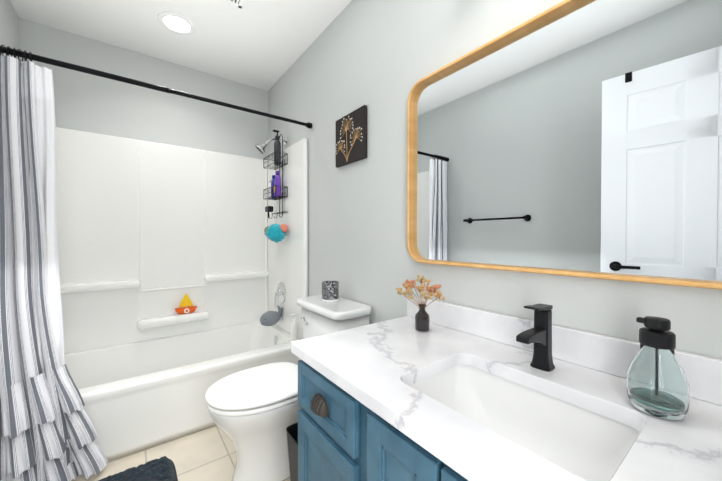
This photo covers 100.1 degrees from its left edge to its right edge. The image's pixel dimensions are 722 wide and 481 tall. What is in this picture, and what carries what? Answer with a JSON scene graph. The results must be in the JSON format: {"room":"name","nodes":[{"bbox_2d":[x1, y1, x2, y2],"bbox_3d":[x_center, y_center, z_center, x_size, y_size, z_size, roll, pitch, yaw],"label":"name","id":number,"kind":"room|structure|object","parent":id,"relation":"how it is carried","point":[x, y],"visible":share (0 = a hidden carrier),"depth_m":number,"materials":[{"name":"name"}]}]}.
{"room":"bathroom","nodes":[
{"label":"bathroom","id":0,"kind":"room"},
{"bbox_2d":[0,0,18,58],"bbox_3d":[-1.179,-0.119,0.584,0.100,2.420,3.053,0,1,-37],"label":"wall","id":1,"kind":"structure","parent":0,"point":[9,27],"depth_m":1.67,"materials":[{"name":"grey paint"}]},
{"bbox_2d":[0,46,311,128],"bbox_3d":[-0.948,-0.782,1.620,1.516,0.038,0.038,0,1,-37],"label":"curtain rod","id":2,"kind":"object","parent":1,"relation":"attached to","point":[42,59],"visible":1,"depth_m":1.48,"materials":[{"name":"black metal"}]},
{"bbox_2d":[0,45,107,480],"bbox_3d":[-1.359,0.137,1.283,0.427,1.868,0.108,0,1,-37],"label":"shower curtain","id":3,"kind":"object","parent":2,"relation":"hanging from","point":[48,432],"visible":1,"depth_m":1.27,"materials":[{"name":"white fabric"}]},
{"bbox_2d":[19,18,267,159],"bbox_3d":[-1.520,-0.137,2.301,1.624,2.420,0.100,0,1,-37],"label":"wall","id":4,"kind":"structure","parent":0,"point":[85,102],"depth_m":2.19,"materials":[{"name":"grey paint"}]},
{"bbox_2d":[71,425,289,480],"bbox_3d":[-0.169,1.141,0.608,1.924,0.100,4.453,0,1,-37],"label":"floor","id":5,"kind":"structure","parent":0,"point":[208,454],"depth_m":1.50,"materials":[{"name":"tile"}]},
{"bbox_2d":[98,456,177,480],"bbox_3d":[-1.049,1.067,1.137,0.630,0.032,0.490,0,1,-37],"label":"rug","id":6,"kind":"object","parent":5,"relation":"on","point":[162,469],"visible":1,"depth_m":1.38,"materials":[{"name":"blue fabric"}]},
{"bbox_2d":[56,127,307,462],"bbox_3d":[-1.209,0.181,1.975,1.516,1.790,0.794,0,1,-37],"label":"bathtub surround","id":7,"kind":"object","parent":5,"relation":"on","point":[150,235],"visible":0.54,"depth_m":2.13,"materials":[{"name":"white plastic"}]},
{"bbox_2d":[175,293,196,313],"bbox_3d":[-1.323,0.474,2.291,0.150,0.155,0.059,0,1,-37],"label":"boat","id":8,"kind":"object","parent":7,"relation":"on","point":[186,302],"visible":0.98,"depth_m":2.29,"materials":[{"name":"orange"}]},
{"bbox_2d":[260,282,285,325],"bbox_3d":[-0.700,0.496,2.359,0.176,0.332,0.164,0,1,-37],"label":"tub faucet","id":9,"kind":"object","parent":7,"relation":"attached to","point":[269,318],"visible":1,"depth_m":2.35,"materials":[{"name":"silver metal"}]},
{"bbox_2d":[290,314,297,341],"bbox_3d":[-0.464,0.614,2.104,0.056,0.200,0.052,0,1,-37],"label":"lotion bottle","id":10,"kind":"object","parent":7,"relation":"on","point":[294,330],"visible":0.88,"depth_m":2.09,"materials":[{"name":"white plastic"}]},
{"bbox_2d":[205,295,370,480],"bbox_3d":[-0.360,0.708,1.485,0.726,0.747,0.452,0,1,-37],"label":"toilet","id":11,"kind":"object","parent":5,"relation":"on","point":[253,412],"visible":0.62,"depth_m":1.33,"materials":[{"name":"white ceramic"}]},
{"bbox_2d":[321,281,338,301],"bbox_3d":[-0.171,0.280,1.679,0.100,0.102,0.100,0,1,-37],"label":"candle holder","id":12,"kind":"object","parent":11,"relation":"on","point":[330,291],"visible":1,"depth_m":1.64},
{"bbox_2d":[286,422,297,480],"bbox_3d":[-0.171,0.919,1.216,0.219,0.329,0.174,0,1,-37],"label":"waste bin","id":13,"kind":"object","parent":5,"relation":"on","point":[292,435],"visible":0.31,"depth_m":1.18,"materials":[{"name":"black plastic"}]},
{"bbox_2d":[291,295,721,480],"bbox_3d":[0.342,0.669,0.701,0.582,0.842,1.186,0,1,-37],"label":"bathroom vanity","id":14,"kind":"object","parent":5,"relation":"on","point":[455,392],"visible":1,"depth_m":0.74,"materials":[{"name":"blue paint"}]},
{"bbox_2d":[395,274,444,331],"bbox_3d":[0.226,0.232,1.133,0.058,0.204,0.215,-1,1,-41],"label":"vase","id":15,"kind":"object","parent":14,"relation":"on","point":[422,320],"visible":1,"depth_m":1.11,"materials":[{"name":"black glass"}]},
{"bbox_2d":[516,303,554,371],"bbox_3d":[0.449,0.254,0.781,0.143,0.169,0.050,0,1,-37],"label":"faucet","id":16,"kind":"object","parent":14,"relation":"on","point":[539,335],"visible":1,"depth_m":0.79,"materials":[{"name":"black metal"}]},
{"bbox_2d":[626,316,690,419],"bbox_3d":[0.592,0.247,0.606,0.093,0.185,0.093,0,1,-37],"label":"soap dispenser","id":17,"kind":"object","parent":14,"relation":"on","point":[657,383],"visible":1,"depth_m":0.58,"materials":[{"name":"clear glass"}]},
{"bbox_2d":[10,0,351,90],"bbox_3d":[-0.169,-1.379,0.581,1.924,0.100,4.453,0,1,-37],"label":"ceiling","id":18,"kind":"structure","parent":0,"point":[263,44],"depth_m":1.92,"materials":[{"name":"white paint"}]},
{"bbox_2d":[158,12,194,34],"bbox_3d":[-1.138,-1.337,1.872,0.200,0.010,0.200,0,1,-37],"label":"recessed light","id":19,"kind":"object","parent":18,"relation":"in","point":[176,23],"visible":1,"depth_m":1.87,"materials":[{"name":"white plastic"}]},
{"bbox_2d":[223,0,244,7],"bbox_3d":[-0.711,-1.333,1.568,0.240,0.012,0.240,0,1,-37],"label":"ceiling vent","id":20,"kind":"object","parent":18,"relation":"in","point":[238,3],"visible":1,"depth_m":1.69,"materials":[{"name":"white plastic"}]},
{"bbox_2d":[268,0,721,358],"bbox_3d":[0.087,-0.130,1.602,0.100,2.420,3.153,0,1,-37],"label":"wall","id":21,"kind":"structure","parent":0,"point":[379,58],"depth_m":1.43,"materials":[{"name":"grey paint"}]},
{"bbox_2d":[255,137,287,154],"bbox_3d":[-0.707,-0.743,2.365,0.239,0.160,0.097,0,1,-37],"label":"shower head","id":22,"kind":"object","parent":21,"relation":"attached to","point":[261,148],"visible":0.98,"depth_m":2.32},
{"bbox_2d":[263,130,287,218],"bbox_3d":[-0.672,-0.512,2.370,0.100,0.675,0.254,0,1,-37],"label":"shower caddy","id":23,"kind":"object","parent":22,"relation":"hanging from","point":[274,188],"visible":1,"depth_m":2.33,"materials":[{"name":"black metal"}]},
{"bbox_2d":[264,219,287,242],"bbox_3d":[-0.674,-0.075,2.324,0.156,0.193,0.260,0,1,-37],"label":"loofah","id":24,"kind":"object","parent":23,"relation":"hanging from","point":[276,232],"visible":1,"depth_m":2.25,"materials":[{"name":"teal plastic"}]},
{"bbox_2d":[336,105,366,167],"bbox_3d":[-0.060,-0.569,1.685,0.024,0.272,0.282,0,1,-37],"label":"picture","id":25,"kind":"object","parent":21,"relation":"attached to","point":[351,137],"visible":1,"depth_m":1.66,"materials":[{"name":"black fabric"}]},
{"bbox_2d":[407,0,721,289],"bbox_3d":[0.549,-0.281,0.870,0.037,0.756,1.120,0,1,-37],"label":"mirror","id":26,"kind":"object","parent":21,"relation":"attached to","point":[578,138],"visible":1,"depth_m":0.82,"materials":[{"name":"brown wood"}]}
]}

